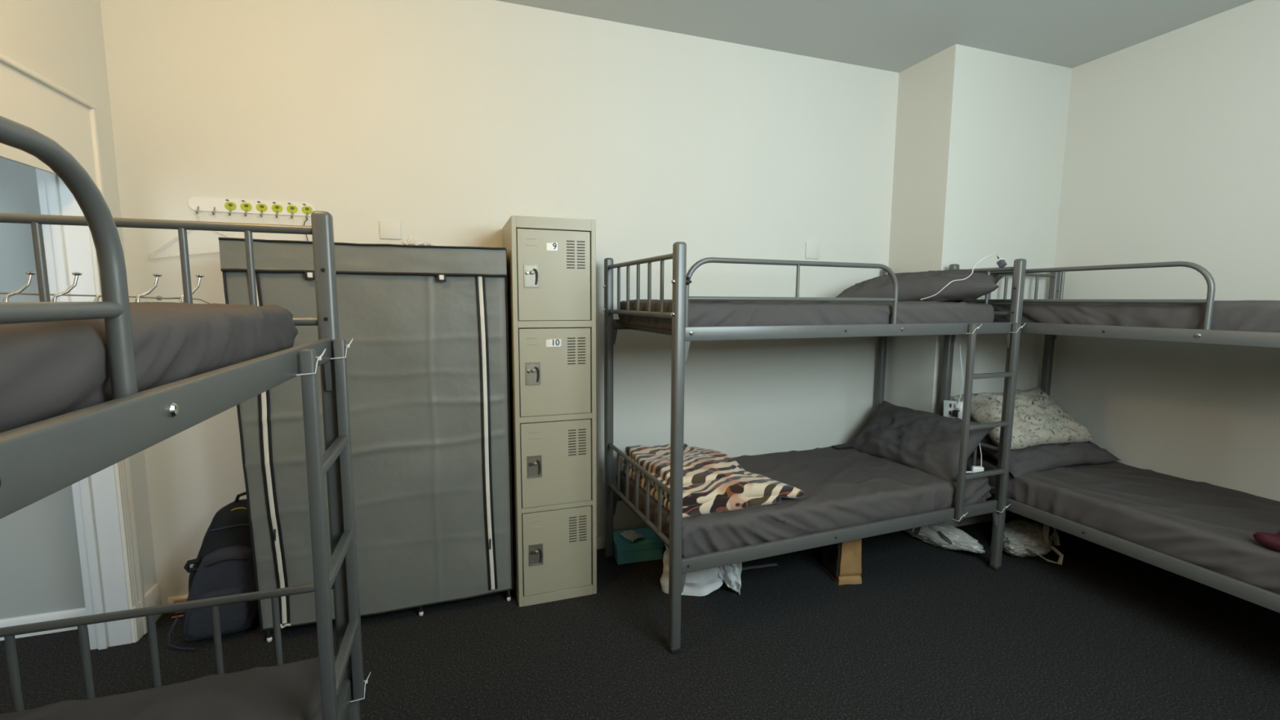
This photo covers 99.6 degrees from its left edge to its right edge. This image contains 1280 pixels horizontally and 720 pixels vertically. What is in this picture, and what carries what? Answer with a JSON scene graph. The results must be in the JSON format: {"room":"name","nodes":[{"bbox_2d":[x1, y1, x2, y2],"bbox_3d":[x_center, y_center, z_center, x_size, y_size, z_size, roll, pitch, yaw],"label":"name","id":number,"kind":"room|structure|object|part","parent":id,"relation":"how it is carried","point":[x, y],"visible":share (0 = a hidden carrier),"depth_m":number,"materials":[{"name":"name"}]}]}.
{"room":"dormitory","nodes":[
{"label":"dormitory","id":0,"kind":"room"},
{"bbox_2d":[0,0,156,593],"bbox_3d":[-1.754,-0.100,0.685,0.130,3.029,3.650,-2,7,-19],"label":"wall","id":1,"kind":"structure","parent":0,"point":[62,42],"depth_m":2.15,"materials":[{"name":"paint"}]},
{"bbox_2d":[0,53,147,642],"bbox_3d":[-2.055,0.162,1.810,0.014,2.258,1.035,-2,7,-19],"label":"trim","id":2,"kind":"structure","parent":1,"relation":"attached to","point":[24,100],"depth_m":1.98,"materials":[{"name":"paint"}]},
{"bbox_2d":[35,168,132,649],"bbox_3d":[-2.129,0.261,1.795,0.143,2.064,0.927,-2,7,-19],"label":"trim","id":3,"kind":"structure","parent":1,"relation":"attached to","point":[68,248],"depth_m":2.26,"materials":[{"name":"white paint"}]},
{"bbox_2d":[99,278,162,641],"bbox_3d":[-2.239,0.255,2.362,0.020,1.950,0.217,-2,7,-19],"label":"trim","id":4,"kind":"structure","parent":1,"relation":"attached to","point":[153,596],"depth_m":2.36,"materials":[{"name":"paint"}]},
{"bbox_2d":[0,0,898,619],"bbox_3d":[-0.719,-0.352,3.016,7.421,3.029,0.152,-2,7,-19],"label":"wall","id":5,"kind":"structure","parent":0,"point":[447,121],"depth_m":2.86,"materials":[{"name":"paint"}]},
{"bbox_2d":[0,607,88,640],"bbox_3d":[-3.308,1.202,2.202,1.902,0.090,0.016,-2,7,-19],"label":"baseboard","id":6,"kind":"structure","parent":5,"relation":"attached to","point":[72,613],"depth_m":2.42,"materials":[{"name":"white paint"}]},
{"bbox_2d":[187,196,315,219],"bbox_3d":[-1.804,-0.707,2.522,0.508,0.081,0.036,-2,7,-19],"label":"strip","id":7,"kind":"object","parent":5,"relation":"attached to","point":[196,203],"visible":0.97,"depth_m":2.53,"materials":[{"name":"plastic"}]},
{"bbox_2d":[167,536,604,613],"bbox_3d":[-0.265,1.110,3.273,4.212,0.072,0.014,-2,7,-19],"label":"baseboard","id":8,"kind":"structure","parent":5,"relation":"attached to","point":[600,540],"depth_m":2.62,"materials":[{"name":"paint"}]},
{"bbox_2d":[379,221,401,239],"bbox_3d":[-1.261,-0.655,2.731,0.098,0.088,0.010,-2,7,-19],"label":"wall plate","id":9,"kind":"object","parent":5,"relation":"attached to","point":[388,229],"visible":1,"depth_m":2.73,"materials":[{"name":"paint"}]},
{"bbox_2d":[804,241,819,258],"bbox_3d":[1.134,-0.720,3.554,0.104,0.106,0.010,-2,7,-19],"label":"wall plate","id":10,"kind":"object","parent":5,"relation":"attached to","point":[812,249],"visible":1,"depth_m":3.55,"materials":[{"name":"paint"}]},
{"bbox_2d":[0,518,1279,719],"bbox_3d":[0.019,1.420,1.035,7.421,0.050,4.730,-2,7,-19],"label":"floor","id":11,"kind":"structure","parent":0,"point":[928,632],"depth_m":2.34,"materials":[{"name":"grey carpet"}]},
{"bbox_2d":[173,598,186,613],"bbox_3d":[-2.179,1.178,2.599,0.095,0.062,0.017,-2,7,-19],"label":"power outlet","id":12,"kind":"object","parent":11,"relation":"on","point":[185,599],"visible":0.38,"depth_m":2.58,"materials":[{"name":"brown plastic"}]},
{"bbox_2d":[0,115,370,719],"bbox_3d":[-0.943,0.584,0.454,0.985,1.730,2.077,-2,7,-18],"label":"bunk bed","id":13,"kind":"object","parent":11,"relation":"on","point":[39,460],"visible":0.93,"depth_m":1.15,"materials":[{"name":"silver metal"}]},
{"bbox_3d":[-0.427,-0.006,0.094,0.022,0.327,1.155,-2,7,-18],"label":"guard rail","id":14,"kind":"part","parent":13,"relation":"part of","materials":[{"name":"grey metal"}]},
{"bbox_2d":[2,271,204,302],"bbox_3d":[-1.313,-0.149,1.341,0.600,0.136,0.094,-2,7,-18],"label":"coat hook rack","id":15,"kind":"object","parent":13,"relation":"hanging from","point":[6,299],"visible":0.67,"depth_m":1.34,"materials":[{"name":"silver metal"}]},
{"bbox_3d":[-1.482,-0.212,1.316,0.018,0.008,0.019,-2,7,-19],"label":"knob","id":16,"kind":"part","parent":15,"relation":"part of","materials":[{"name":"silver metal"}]},
{"bbox_3d":[-1.399,-0.215,1.344,0.018,0.008,0.019,-2,7,-18],"label":"knob","id":17,"kind":"part","parent":15,"relation":"part of","materials":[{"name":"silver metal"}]},
{"bbox_2d":[0,292,209,303],"bbox_3d":[-1.368,-0.132,1.336,0.532,0.074,0.012,-2,7,-18],"label":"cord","id":18,"kind":"object","parent":15,"relation":"hanging from","point":[158,297],"visible":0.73,"depth_m":1.33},
{"bbox_3d":[-1.245,-0.220,1.395,0.018,0.008,0.019,-2,7,-18],"label":"knob","id":19,"kind":"part","parent":15,"relation":"part of","materials":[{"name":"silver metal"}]},
{"bbox_3d":[-1.159,-0.222,1.424,0.018,0.008,0.019,-2,7,-18],"label":"knob","id":20,"kind":"part","parent":15,"relation":"part of","materials":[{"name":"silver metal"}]},
{"bbox_2d":[0,302,297,432],"bbox_3d":[-0.970,0.029,0.382,0.832,0.134,1.946,-2,7,-18],"label":"mattress","id":21,"kind":"object","parent":13,"relation":"on","point":[48,370],"visible":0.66,"depth_m":0.69,"materials":[{"name":"grey fabric"}]},
{"bbox_3d":[-1.275,-0.332,1.305,0.857,0.022,0.022,-2,7,-18],"label":"rail","id":22,"kind":"part","parent":13,"relation":"part of","materials":[{"name":"grey paint"}]},
{"bbox_2d":[0,657,322,719],"bbox_3d":[-0.960,0.998,0.497,0.862,0.154,1.941,-2,7,-18],"label":"mattress","id":23,"kind":"object","parent":13,"relation":"on","point":[290,691],"visible":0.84,"depth_m":1.33,"materials":[{"name":"grey fabric"}]},
{"bbox_3d":[-0.540,0.074,0.536,0.042,0.058,1.955,-2,7,-18],"label":"rail","id":24,"kind":"part","parent":13,"relation":"part of","materials":[{"name":"grey metal"}]},
{"bbox_3d":[-1.281,0.657,1.414,0.857,0.022,0.022,-2,7,-18],"label":"rail","id":25,"kind":"part","parent":13,"relation":"part of","materials":[{"name":"grey metal"}]},
{"bbox_3d":[-1.277,-0.092,1.331,0.857,0.022,0.022,-2,7,-18],"label":"rail","id":26,"kind":"part","parent":13,"relation":"part of","materials":[{"name":"grey metal"}]},
{"bbox_3d":[-0.853,0.458,1.536,0.047,1.718,0.047,-2,7,-18],"label":"post","id":27,"kind":"part","parent":13,"relation":"part of","materials":[{"name":"grey metal"}]},
{"bbox_3d":[-0.546,1.056,0.645,0.042,0.063,1.955,-2,7,-18],"label":"rail","id":28,"kind":"part","parent":13,"relation":"part of","materials":[{"name":"grey metal"}]},
{"bbox_2d":[167,491,259,651],"bbox_3d":[-1.887,0.921,2.437,0.381,0.612,0.301,-3,7,-26],"label":"backpack","id":29,"kind":"object","parent":11,"relation":"on","point":[224,565],"visible":0.71,"depth_m":2.38,"materials":[{"name":"black fabric"}]},
{"bbox_3d":[-1.826,0.679,2.460,0.086,0.019,0.013,-3,7,-26],"label":"yellow trim","id":30,"kind":"part","parent":29,"relation":"part of","materials":[{"name":"yellow fabric"}]},
{"bbox_3d":[-1.821,0.639,2.503,0.103,0.064,0.024,-3,7,-26],"label":"grab handle","id":31,"kind":"part","parent":29,"relation":"part of","materials":[{"name":"black fabric"}]},
{"bbox_2d":[217,237,513,642],"bbox_3d":[-1.210,0.341,2.596,1.116,1.738,0.416,-2,7,-19],"label":"wardrobe","id":32,"kind":"object","parent":11,"relation":"on","point":[428,356],"visible":0.8,"depth_m":2.43,"materials":[{"name":"fabric"}]},
{"bbox_3d":[-1.628,1.188,2.373,0.012,0.078,0.013,-2,7,-19],"label":"leg","id":33,"kind":"part","parent":32,"relation":"part of","materials":[{"name":"silver metal"}]},
{"bbox_3d":[-1.559,0.747,2.309,0.007,0.050,0.009,1,6,3],"label":"zip pull","id":34,"kind":"part","parent":32,"relation":"part of","materials":[{"name":"metal"}]},
{"bbox_2d":[502,215,596,607],"bbox_3d":[-0.477,0.249,2.829,0.394,1.878,0.487,-2,7,-19],"label":"locker","id":35,"kind":"object","parent":11,"relation":"on","point":[551,262],"visible":1,"depth_m":2.61,"materials":[{"name":"beige metal"}]},
{"bbox_3d":[-0.502,-0.390,2.502,0.069,0.108,0.006,-2,7,-19],"label":"handle","id":36,"kind":"part","parent":35,"relation":"part of","materials":[{"name":"silver metal"}]},
{"bbox_3d":[-0.505,0.064,2.553,0.069,0.108,0.006,-2,7,-19],"label":"handle","id":37,"kind":"part","parent":35,"relation":"part of","materials":[{"name":"silver metal"}]},
{"bbox_3d":[-0.508,0.512,2.602,0.069,0.108,0.006,-2,7,-19],"label":"handle","id":38,"kind":"part","parent":35,"relation":"part of","materials":[{"name":"silver metal"}]},
{"bbox_3d":[-0.482,-0.386,2.504,0.022,0.074,0.012,1,6,5],"label":"finger pull","id":39,"kind":"part","parent":35,"relation":"part of","materials":[{"name":"silver metal"}]},
{"bbox_3d":[-0.510,0.954,2.651,0.069,0.108,0.006,-2,7,-19],"label":"handle","id":40,"kind":"part","parent":35,"relation":"part of","materials":[{"name":"silver metal"}]},
{"bbox_3d":[-0.485,0.068,2.555,0.022,0.074,0.012,1,6,5],"label":"finger pull","id":41,"kind":"part","parent":35,"relation":"part of","materials":[{"name":"silver metal"}]},
{"bbox_3d":[-0.487,0.516,2.604,0.022,0.074,0.012,1,6,5],"label":"finger pull","id":42,"kind":"part","parent":35,"relation":"part of","materials":[{"name":"silver metal"}]},
{"bbox_3d":[-0.490,0.957,2.653,0.022,0.074,0.012,1,6,5],"label":"finger pull","id":43,"kind":"part","parent":35,"relation":"part of","materials":[{"name":"silver metal"}]},
{"bbox_3d":[-0.403,-0.397,2.548,0.340,0.418,0.020,-2,7,-19],"label":"door","id":44,"kind":"part","parent":35,"relation":"part of","materials":[{"name":"beige metal"}]},
{"bbox_3d":[-0.405,0.057,2.598,0.340,0.416,0.020,-2,7,-19],"label":"door","id":45,"kind":"part","parent":35,"relation":"part of","materials":[{"name":"beige metal"}]},
{"bbox_3d":[-0.408,0.503,2.648,0.340,0.414,0.020,-2,7,-19],"label":"door","id":46,"kind":"part","parent":35,"relation":"part of","materials":[{"name":"beige metal"}]},
{"bbox_3d":[-0.410,0.947,2.697,0.340,0.418,0.020,-2,7,-19],"label":"door","id":47,"kind":"part","parent":35,"relation":"part of","materials":[{"name":"beige metal"}]},
{"bbox_2d":[613,527,663,564],"bbox_3d":[-0.023,1.097,3.203,0.280,0.115,0.200,-2,7,-16],"label":"shoebox","id":48,"kind":"object","parent":11,"relation":"on","point":[651,548],"visible":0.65,"depth_m":3.12,"materials":[{"name":"teal cardboard"}]},
{"bbox_2d":[619,529,645,542],"bbox_3d":[-0.044,1.023,3.167,0.096,0.029,0.134,-4,8,-36],"label":"crumpled paper","id":49,"kind":"object","parent":48,"relation":"on","point":[630,535],"visible":1,"depth_m":3.15,"materials":[{"name":"white paper"}]},
{"bbox_3d":[-0.023,1.061,3.199,0.280,0.042,0.200,-2,7,-16],"label":"lid","id":50,"kind":"part","parent":48,"relation":"part of","materials":[{"name":"teal cardboard"}]},
{"bbox_2d":[660,543,742,595],"bbox_3d":[0.313,1.048,2.817,0.413,0.299,0.170,0,6,1],"label":"bag","id":51,"kind":"object","parent":11,"relation":"on","point":[700,583],"visible":0.41,"depth_m":2.77,"materials":[{"name":"plastic"}]},
{"bbox_2d":[742,563,777,570],"bbox_3d":[0.667,1.164,3.048,0.232,0.016,0.027,-1,7,-16],"label":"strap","id":52,"kind":"object","parent":11,"relation":"on","point":[768,564],"visible":0.88,"depth_m":3.04,"materials":[{"name":"grey fabric"}]},
{"bbox_2d":[602,241,1026,653],"bbox_3d":[0.925,0.312,3.001,2.069,1.730,0.985,-2,7,-21],"label":"bunk bed","id":53,"kind":"object","parent":11,"relation":"on","point":[682,334],"visible":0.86,"depth_m":2.61,"materials":[{"name":"grey paint"}]},
{"bbox_3d":[-0.177,0.293,3.069,0.047,1.718,0.047,-2,7,-21],"label":"post","id":54,"kind":"part","parent":53,"relation":"part of","materials":[{"name":"grey metal"}]},
{"bbox_3d":[0.755,0.750,3.479,1.955,0.063,0.043,-2,7,-21],"label":"rail","id":55,"kind":"part","parent":53,"relation":"part of","materials":[{"name":"grey metal"}]},
{"bbox_3d":[0.760,-0.232,3.370,1.955,0.058,0.043,-2,7,-21],"label":"rail","id":56,"kind":"part","parent":53,"relation":"part of","materials":[{"name":"grey metal"}]},
{"bbox_3d":[-0.015,0.753,2.698,0.022,0.022,0.857,-2,7,-21],"label":"rail","id":57,"kind":"part","parent":53,"relation":"part of","materials":[{"name":"grey metal"}]},
{"bbox_3d":[-0.013,0.524,2.673,0.022,0.022,0.857,-2,7,-21],"label":"rail","id":58,"kind":"part","parent":53,"relation":"part of","materials":[{"name":"grey metal"}]},
{"bbox_3d":[-0.009,-0.224,2.590,0.022,0.022,0.857,-2,7,-21],"label":"rail","id":59,"kind":"part","parent":53,"relation":"part of","materials":[{"name":"grey metal"}]},
{"bbox_3d":[-0.008,-0.464,2.564,0.022,0.022,0.857,-2,7,-21],"label":"rail","id":60,"kind":"part","parent":53,"relation":"part of","materials":[{"name":"grey metal"}]},
{"bbox_3d":[0.152,0.387,2.237,0.047,1.718,0.047,-2,7,-21],"label":"post","id":61,"kind":"part","parent":53,"relation":"part of","materials":[{"name":"grey metal"}]},
{"bbox_3d":[0.717,-0.280,2.428,1.155,0.327,0.022,-2,7,-21],"label":"guard rail","id":62,"kind":"part","parent":53,"relation":"part of","materials":[{"name":"grey metal"}]},
{"bbox_2d":[615,444,991,557],"bbox_3d":[0.914,0.714,3.060,1.959,0.177,0.886,-2,7,-21],"label":"mattress","id":63,"kind":"object","parent":53,"relation":"on","point":[846,487],"visible":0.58,"depth_m":2.77,"materials":[{"name":"grey fabric"}]},
{"bbox_2d":[620,442,804,517],"bbox_3d":[0.339,0.576,2.829,0.685,0.162,0.784,-2,7,-21],"label":"folded blanket","id":64,"kind":"object","parent":63,"relation":"on","point":[713,482],"visible":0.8,"depth_m":2.58,"materials":[{"name":"multicoloured fabric"}]},
{"bbox_2d":[831,443,852,448],"bbox_3d":[1.350,0.573,3.586,0.150,0.009,0.072,-3,7,-25],"label":"phone","id":65,"kind":"object","parent":63,"relation":"on","point":[846,445],"visible":0.8,"depth_m":3.57,"materials":[{"name":"black plastic"}]},
{"bbox_2d":[849,400,995,481],"bbox_3d":[1.675,0.488,3.311,0.330,0.340,0.781,-2,7,-22],"label":"pillow","id":66,"kind":"object","parent":63,"relation":"on","point":[928,442],"visible":0.91,"depth_m":3.19,"materials":[{"name":"grey fabric"}]},
{"bbox_2d":[957,443,983,473],"bbox_3d":[1.845,0.506,3.106,0.188,0.252,0.206,1,6,7],"label":"charger","id":67,"kind":"object","parent":63,"relation":"on","point":[973,468],"visible":0.59,"depth_m":3.02,"materials":[{"name":"plastic"}]},
{"bbox_2d":[617,299,994,333],"bbox_3d":[0.905,-0.254,2.964,1.923,0.150,0.821,-2,7,-21],"label":"mattress","id":68,"kind":"object","parent":53,"relation":"on","point":[701,313],"visible":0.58,"depth_m":2.55,"materials":[{"name":"grey fabric"}]},
{"bbox_2d":[835,268,1004,302],"bbox_3d":[1.633,-0.420,3.208,0.858,0.228,0.454,5,8,36],"label":"pillow","id":69,"kind":"object","parent":68,"relation":"on","point":[912,286],"visible":0.7,"depth_m":3.02,"materials":[{"name":"grey fabric"}]},
{"bbox_3d":[1.078,0.842,2.664,1.955,0.063,0.042,-2,7,-21],"label":"rail","id":70,"kind":"part","parent":53,"relation":"part of","materials":[{"name":"grey metal"}]},
{"bbox_3d":[1.083,-0.140,2.556,1.955,0.058,0.042,-2,7,-21],"label":"rail","id":71,"kind":"part","parent":53,"relation":"part of","materials":[{"name":"grey metal"}]},
{"bbox_3d":[1.685,0.223,3.799,0.047,1.718,0.047,-2,7,-21],"label":"post","id":72,"kind":"part","parent":53,"relation":"part of","materials":[{"name":"grey metal"}]},
{"bbox_2d":[943,345,963,419],"bbox_3d":[1.904,0.184,3.259,0.056,0.548,0.138,-4,8,-36],"label":"power outlet","id":73,"kind":"object","parent":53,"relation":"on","point":[952,409],"visible":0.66,"depth_m":3.26,"materials":[{"name":"white plastic"}]},
{"bbox_3d":[1.855,-0.535,3.293,0.022,0.022,0.857,-2,7,-21],"label":"rail","id":74,"kind":"part","parent":53,"relation":"part of","materials":[{"name":"grey metal"}]},
{"bbox_2d":[920,253,1007,299],"bbox_3d":[1.783,-0.454,2.945,0.438,0.257,0.116,0,6,1],"label":"charger","id":75,"kind":"object","parent":53,"relation":"on","point":[1001,262],"visible":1,"depth_m":2.95,"materials":[{"name":"white plastic"}]},
{"bbox_3d":[1.849,0.454,3.403,0.022,0.022,0.857,-2,7,-21],"label":"rail","id":76,"kind":"part","parent":53,"relation":"part of","materials":[{"name":"grey metal"}]},
{"bbox_3d":[1.848,0.683,3.428,0.022,0.022,0.857,-2,7,-21],"label":"rail","id":77,"kind":"part","parent":53,"relation":"part of","materials":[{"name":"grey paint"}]},
{"bbox_3d":[1.853,-0.294,3.320,0.022,0.022,0.857,-2,7,-21],"label":"rail","id":78,"kind":"part","parent":53,"relation":"part of","materials":[{"name":"grey metal"}]},
{"bbox_3d":[2.015,0.317,2.966,0.047,1.718,0.047,-2,7,-21],"label":"post","id":79,"kind":"part","parent":53,"relation":"part of","materials":[{"name":"grey metal"}]},
{"bbox_2d":[820,538,862,585],"bbox_3d":[1.108,1.043,2.978,0.140,0.285,0.225,0,6,-6],"label":"cardboard box","id":80,"kind":"object","parent":11,"relation":"on","point":[842,561],"visible":0.61,"depth_m":2.88,"materials":[{"name":"brown cardboard"}]},
{"bbox_2d":[903,522,985,553],"bbox_3d":[1.844,1.070,3.364,0.188,0.155,0.575,-4,8,-33],"label":"plastic bag","id":81,"kind":"object","parent":11,"relation":"on","point":[942,535],"visible":0.58,"depth_m":3.26,"materials":[{"name":"beige plastic"}]},
{"bbox_2d":[1005,510,1043,526],"bbox_3d":[2.587,1.005,3.595,0.422,0.242,0.225,-3,7,-30],"label":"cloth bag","id":82,"kind":"object","parent":11,"relation":"on","point":[1010,516],"visible":0.09,"depth_m":3.50,"materials":[{"name":"black fabric"}]},
{"bbox_2d":[1002,519,1063,564],"bbox_3d":[2.321,1.059,3.238,0.356,0.210,0.366,0,6,1],"label":"plastic bag","id":83,"kind":"object","parent":11,"relation":"on","point":[1021,538],"visible":0.89,"depth_m":3.17,"materials":[{"name":"beige plastic"}]},
{"bbox_3d":[2.321,1.113,3.092,0.194,0.102,0.081,-1,6,-11],"label":"handle","id":84,"kind":"part","parent":83,"relation":"part of","materials":[{"name":"beige plastic"}]},
{"bbox_3d":[2.426,1.035,3.207,0.143,0.155,0.060,-3,7,-24],"label":"handle","id":85,"kind":"part","parent":83,"relation":"part of","materials":[{"name":"beige plastic"}]},
{"bbox_2d":[938,261,1279,613],"bbox_3d":[2.653,0.367,2.600,0.985,1.730,2.069,-2,7,-19],"label":"bunk bed","id":86,"kind":"object","parent":11,"relation":"on","point":[1254,594],"visible":0.41,"depth_m":2.47,"materials":[{"name":"silver metal"}]},
{"bbox_3d":[1.914,0.268,3.396,0.047,1.718,0.047,-2,7,-19],"label":"post","id":87,"kind":"part","parent":86,"relation":"part of","materials":[{"name":"grey metal"}]},
{"bbox_3d":[2.343,-0.550,3.455,0.857,0.022,0.022,-2,7,-19],"label":"rail","id":88,"kind":"part","parent":86,"relation":"part of","materials":[{"name":"grey metal"}]},
{"bbox_3d":[2.763,0.240,3.692,0.047,1.718,0.047,-2,7,-19],"label":"post","id":89,"kind":"part","parent":86,"relation":"part of","materials":[{"name":"grey metal"}]},
{"bbox_3d":[2.160,-0.308,2.758,0.022,0.327,1.155,-2,7,-19],"label":"guard rail","id":90,"kind":"part","parent":86,"relation":"part of","materials":[{"name":"grey metal"}]},
{"bbox_2d":[966,449,1279,595],"bbox_3d":[2.666,0.763,2.651,0.866,0.190,1.943,-2,7,-19],"label":"mattress","id":91,"kind":"object","parent":86,"relation":"on","point":[1205,525],"visible":0.66,"depth_m":2.56,"materials":[{"name":"grey fabric"}]},
{"bbox_2d":[977,434,1120,477],"bbox_3d":[2.403,0.509,3.292,0.826,0.236,0.430,-1,7,-16],"label":"pillow","id":92,"kind":"object","parent":91,"relation":"on","point":[1042,457],"visible":0.43,"depth_m":3.13,"materials":[{"name":"grey fabric"}]},
{"bbox_2d":[950,387,1095,449],"bbox_3d":[2.330,0.351,3.303,0.706,0.298,0.387,-1,7,-15],"label":"pillow","id":93,"kind":"object","parent":92,"relation":"on","point":[1038,420],"visible":0.8,"depth_m":3.21,"materials":[{"name":"fabric"}]},
{"bbox_2d":[1253,530,1279,552],"bbox_3d":[2.609,0.715,1.964,0.241,0.081,0.494,-3,7,-25],"label":"folded garment","id":94,"kind":"object","parent":91,"relation":"on","point":[1272,541],"visible":1,"depth_m":2.10,"materials":[{"name":"red fabric"}]},
{"bbox_2d":[975,300,1279,332],"bbox_3d":[2.688,-0.203,2.550,0.830,0.160,1.948,-2,7,-19],"label":"mattress","id":95,"kind":"object","parent":86,"relation":"on","point":[1227,315],"visible":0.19,"depth_m":2.40,"materials":[{"name":"grey fabric"}]},
{"bbox_3d":[2.251,0.865,2.515,0.042,0.063,1.955,-2,7,-19],"label":"rail","id":96,"kind":"part","parent":86,"relation":"part of","materials":[{"name":"grey metal"}]},
{"bbox_3d":[2.257,-0.117,2.406,0.042,0.058,1.955,-2,7,-19],"label":"rail","id":97,"kind":"part","parent":86,"relation":"part of","materials":[{"name":"grey metal"}]},
{"bbox_2d":[496,0,1254,72],"bbox_3d":[0.781,-1.734,1.450,5.519,0.080,3.780,-2,7,-19],"label":"ceiling","id":98,"kind":"structure","parent":0,"point":[896,36],"depth_m":2.98,"materials":[{"name":"paint"}]},
{"bbox_2d":[884,44,1071,450],"bbox_3d":[2.279,-0.417,3.759,1.006,3.029,0.438,-2,7,-19],"label":"wall column","id":99,"kind":"structure","parent":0,"point":[980,135],"depth_m":3.49,"materials":[{"name":"paint"}]},
{"bbox_2d":[944,509,1006,527],"bbox_3d":[2.345,1.076,3.709,1.006,0.072,0.014,-2,7,-19],"label":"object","id":100,"kind":"structure","parent":99,"relation":"attached to","point":[987,517],"depth_m":3.67,"materials":[{"name":"paint"}]},
{"bbox_2d":[1049,0,1279,501],"bbox_3d":[3.340,-0.264,2.434,0.130,3.029,3.650,-2,7,-19],"label":"wall","id":101,"kind":"structure","parent":0,"point":[1172,148],"depth_m":3.06,"materials":[{"name":"paint"}]}
]}

